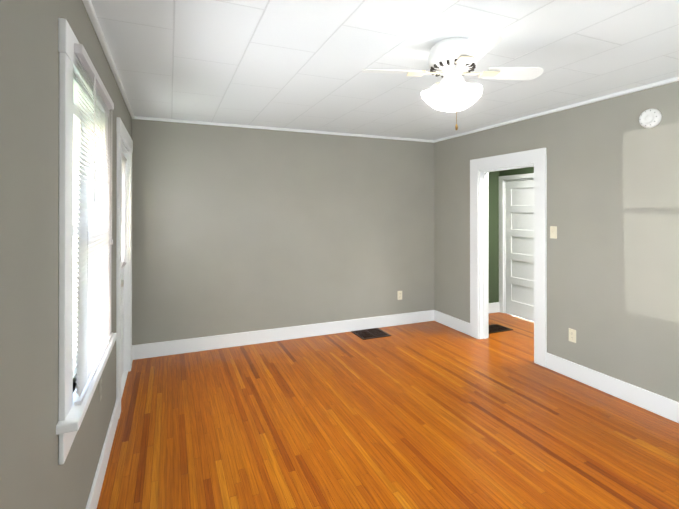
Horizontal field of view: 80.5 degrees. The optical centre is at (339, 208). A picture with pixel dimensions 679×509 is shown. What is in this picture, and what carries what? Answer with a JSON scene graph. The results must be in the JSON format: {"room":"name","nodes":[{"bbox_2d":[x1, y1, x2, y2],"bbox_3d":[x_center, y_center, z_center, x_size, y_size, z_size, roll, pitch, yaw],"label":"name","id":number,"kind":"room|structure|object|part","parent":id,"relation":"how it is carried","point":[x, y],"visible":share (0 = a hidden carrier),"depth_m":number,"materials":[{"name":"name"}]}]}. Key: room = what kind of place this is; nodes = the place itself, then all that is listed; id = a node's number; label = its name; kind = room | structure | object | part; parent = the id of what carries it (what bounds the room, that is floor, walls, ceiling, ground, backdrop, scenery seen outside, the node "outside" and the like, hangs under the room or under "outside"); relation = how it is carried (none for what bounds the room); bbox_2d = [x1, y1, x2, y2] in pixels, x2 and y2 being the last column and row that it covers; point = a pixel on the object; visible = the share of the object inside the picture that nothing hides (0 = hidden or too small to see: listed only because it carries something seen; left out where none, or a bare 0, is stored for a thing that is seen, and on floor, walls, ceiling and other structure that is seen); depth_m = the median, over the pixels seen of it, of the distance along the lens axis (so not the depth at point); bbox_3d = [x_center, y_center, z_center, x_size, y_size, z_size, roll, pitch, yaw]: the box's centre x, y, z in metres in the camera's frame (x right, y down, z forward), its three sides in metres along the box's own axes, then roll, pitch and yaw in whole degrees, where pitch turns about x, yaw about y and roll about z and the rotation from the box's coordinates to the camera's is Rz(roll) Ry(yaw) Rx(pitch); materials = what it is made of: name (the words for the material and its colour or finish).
{"room":"empty living room","nodes":[
{"label":"empty living room","id":0,"kind":"room"},
{"bbox_2d":[0,0,131,508],"bbox_3d":[-1.061,0.287,1.421,0.140,2.440,5.858,0,0,-23],"label":"wall","id":1,"kind":"structure","parent":0,"point":[34,474],"depth_m":1.15,"materials":[{"name":"grey paint"}]},
{"bbox_2d":[58,18,108,420],"bbox_3d":[-1.234,0.056,1.824,0.194,1.415,1.054,0,0,-23],"label":"window","id":2,"kind":"structure","parent":1,"relation":"in","point":[68,61],"depth_m":1.44,"materials":[{"name":"white"}]},
{"bbox_3d":[-1.242,0.100,1.821,0.042,1.142,0.668,0,0,-23],"label":"glass","id":3,"kind":"part","parent":2,"relation":"part of","materials":[{"name":"glass"}]},
{"bbox_3d":[-1.242,0.107,1.821,0.073,1.252,0.758,0,0,-23],"label":"window sash","id":4,"kind":"part","parent":2,"relation":"part of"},
{"bbox_2d":[74,43,113,405],"bbox_3d":[-1.145,0.060,1.909,0.036,1.343,0.910,0,0,-23],"label":"window blind","id":5,"kind":"object","parent":2,"relation":"attached to","point":[94,288],"visible":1,"depth_m":1.73,"materials":[{"name":"plastic"}]},
{"bbox_2d":[56,333,116,464],"bbox_3d":[-1.151,0.809,1.857,0.095,0.152,1.090,0,0,-23],"label":"window sill","id":6,"kind":"structure","parent":1,"relation":"attached to","point":[67,428],"depth_m":1.45,"materials":[{"name":"white wood"}]},
{"bbox_2d":[99,376,101,402],"bbox_3d":[-1.312,0.994,2.204,0.008,0.115,0.070,0,0,-23],"label":"electrical outlet","id":7,"kind":"object","parent":1,"relation":"attached to","point":[100,389],"visible":0.98,"depth_m":2.18,"materials":[{"name":"grey"}]},
{"bbox_2d":[82,0,135,118],"bbox_3d":[-0.987,-0.919,1.456,0.036,0.028,5.594,0,0,-23],"label":"crown molding","id":8,"kind":"structure","parent":1,"relation":"attached to","point":[88,5],"depth_m":2.26,"materials":[{"name":"white wood"}]},
{"bbox_2d":[86,345,132,508],"bbox_3d":[-0.989,1.435,1.449,0.016,0.145,5.578,0,0,-23],"label":"baseboard","id":9,"kind":"structure","parent":1,"relation":"attached to","point":[94,494],"depth_m":2.23,"materials":[{"name":"white wood"}]},
{"bbox_2d":[121,150,124,377],"bbox_3d":[-1.829,0.491,3.350,0.110,2.014,0.784,0,0,-23],"label":"door","id":10,"kind":"structure","parent":1,"relation":"in","point":[122,313],"depth_m":3.60,"materials":[{"name":"white wood"}]},
{"bbox_2d":[121,153,126,269],"bbox_3d":[-1.815,0.025,3.346,0.036,0.946,0.584,0,0,-23],"label":"door blind","id":11,"kind":"object","parent":10,"relation":"attached to","point":[123,174],"visible":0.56,"depth_m":3.44,"materials":[{"name":"plastic"}]},
{"bbox_2d":[116,117,132,417],"bbox_3d":[-1.865,0.440,3.324,0.184,2.185,1.060,0,0,-23],"label":"door frame","id":12,"kind":"structure","parent":1,"relation":"attached to","point":[123,136],"depth_m":3.63,"materials":[{"name":"white wood"}]},
{"bbox_2d":[132,119,498,344],"bbox_3d":[0.172,0.297,5.049,4.960,2.440,0.140,0,0,-23],"label":"wall","id":13,"kind":"structure","parent":0,"point":[237,229],"depth_m":4.59,"materials":[{"name":"grey paint"}]},
{"bbox_2d":[133,310,433,359],"bbox_3d":[-0.394,1.444,4.721,3.663,0.145,0.016,0,0,-23],"label":"baseboard","id":14,"kind":"structure","parent":13,"relation":"attached to","point":[156,349],"depth_m":4.55,"materials":[{"name":"white wood"}]},
{"bbox_2d":[136,116,433,142],"bbox_3d":[-0.388,-0.910,4.728,3.570,0.028,0.036,0,0,-23],"label":"crown molding","id":15,"kind":"structure","parent":13,"relation":"attached to","point":[137,117],"depth_m":4.56,"materials":[{"name":"white wood"}]},
{"bbox_2d":[397,291,401,299],"bbox_3d":[0.788,1.132,5.226,0.070,0.115,0.008,0,0,-23],"label":"electrical outlet","id":16,"kind":"object","parent":13,"relation":"attached to","point":[399,295],"visible":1,"depth_m":5.22,"materials":[{"name":"beige plastic"}]},
{"bbox_2d":[489,302,499,312],"bbox_3d":[1.879,1.447,5.686,1.037,0.145,0.020,0,0,-23],"label":"baseboard","id":17,"kind":"structure","parent":13,"relation":"attached to","point":[494,307],"depth_m":5.82,"materials":[{"name":"white wood"}]},
{"bbox_2d":[91,0,678,139],"bbox_3d":[1.223,-0.990,2.392,5.100,0.120,5.858,0,0,-23],"label":"ceiling","id":18,"kind":"structure","parent":0,"point":[296,64],"depth_m":2.45,"materials":[{"name":"paint"}]},
{"bbox_2d":[362,31,542,129],"bbox_3d":[0.642,-0.687,2.277,0.777,0.486,0.777,0,0,42],"label":"ceiling fan","id":19,"kind":"object","parent":18,"relation":"hanging from","point":[452,61],"visible":1,"depth_m":2.22,"materials":[{"name":"white metal"}]},
{"bbox_3d":[0.642,-0.855,2.277,0.266,0.150,0.266,0,0,-23],"label":"motor","id":20,"kind":"part","parent":19,"relation":"part of","materials":[{"name":"white metal"}]},
{"bbox_3d":[0.661,-0.555,2.262,0.015,0.227,0.015,0,0,-23],"label":"chain","id":21,"kind":"part","parent":19,"relation":"part of","materials":[{"name":"gold metal"}]},
{"bbox_2d":[97,312,678,508],"bbox_3d":[1.223,1.560,2.385,5.100,0.100,5.858,0,0,-23],"label":"floor","id":22,"kind":"structure","parent":0,"point":[430,415],"depth_m":2.71,"materials":[{"name":"brown wood"}]},
{"bbox_2d":[351,328,390,339],"bbox_3d":[0.379,1.513,4.851,0.370,0.006,0.338,0,0,-23],"label":"floor vent","id":23,"kind":"object","parent":22,"relation":"in","point":[371,333],"visible":1,"depth_m":4.84,"materials":[{"name":"brown metal"}]},
{"bbox_2d":[489,324,512,333],"bbox_3d":[1.912,1.514,5.040,0.440,0.006,0.270,0,0,-23],"label":"floor vent","id":24,"kind":"object","parent":22,"relation":"in","point":[494,328],"visible":0.56,"depth_m":5.05,"materials":[{"name":"brown metal"}]},
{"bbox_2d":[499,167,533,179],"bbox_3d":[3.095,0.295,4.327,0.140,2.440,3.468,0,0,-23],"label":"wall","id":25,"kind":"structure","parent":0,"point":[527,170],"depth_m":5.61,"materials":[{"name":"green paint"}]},
{"bbox_2d":[499,173,533,312],"bbox_3d":[2.588,0.523,5.500,0.158,1.990,0.914,0,0,-23],"label":"door frame","id":26,"kind":"structure","parent":25,"relation":"attached to","point":[504,179],"depth_m":5.82,"materials":[{"name":"white wood"}]},
{"bbox_2d":[505,179,533,320],"bbox_3d":[2.529,0.558,5.478,0.104,1.901,0.708,0,0,-23],"label":"hall door","id":27,"kind":"structure","parent":25,"relation":"in","point":[519,248],"depth_m":5.57,"materials":[{"name":"white wood"}]},
{"bbox_2d":[434,81,678,401],"bbox_3d":[2.432,0.291,2.901,0.120,2.440,5.858,0,0,-23],"label":"wall","id":28,"kind":"structure","parent":0,"point":[613,247],"depth_m":3.34,"materials":[{"name":"grey paint"}]},
{"bbox_2d":[470,148,546,366],"bbox_3d":[1.831,0.468,4.324,0.164,2.095,1.046,0,0,-23],"label":"door frame","id":29,"kind":"structure","parent":28,"relation":"attached to","point":[538,157],"depth_m":4.43,"materials":[{"name":"white wood"}]},
{"bbox_2d":[550,226,556,238],"bbox_3d":[1.995,0.224,3.749,0.022,0.115,0.070,0,0,-23],"label":"light switch","id":30,"kind":"object","parent":28,"relation":"attached to","point":[553,232],"visible":1,"depth_m":3.75,"materials":[{"name":"beige plastic"}]},
{"bbox_2d":[434,76,678,142],"bbox_3d":[2.368,-0.915,2.877,0.036,0.028,5.594,0,0,-23],"label":"crown molding","id":31,"kind":"structure","parent":28,"relation":"attached to","point":[675,79],"depth_m":3.52,"materials":[{"name":"white wood"}]},
{"bbox_2d":[434,310,678,422],"bbox_3d":[2.369,1.439,2.871,0.016,0.145,5.578,0,0,-23],"label":"baseboard","id":32,"kind":"structure","parent":28,"relation":"attached to","point":[663,406],"depth_m":3.29,"materials":[{"name":"white wood"}]},
{"bbox_2d":[569,328,575,342],"bbox_3d":[2.076,1.133,3.574,0.008,0.115,0.070,0,0,-23],"label":"electrical outlet","id":33,"kind":"object","parent":28,"relation":"attached to","point":[572,335],"visible":1,"depth_m":3.57,"materials":[{"name":"beige plastic"}]},
{"bbox_2d":[639,109,661,127],"bbox_3d":[2.310,-0.672,2.988,0.038,0.144,0.144,0,0,-23],"label":"smoke detector","id":34,"kind":"object","parent":28,"relation":"attached to","point":[649,118],"visible":1,"depth_m":2.97,"materials":[{"name":"white plastic"}]}
]}

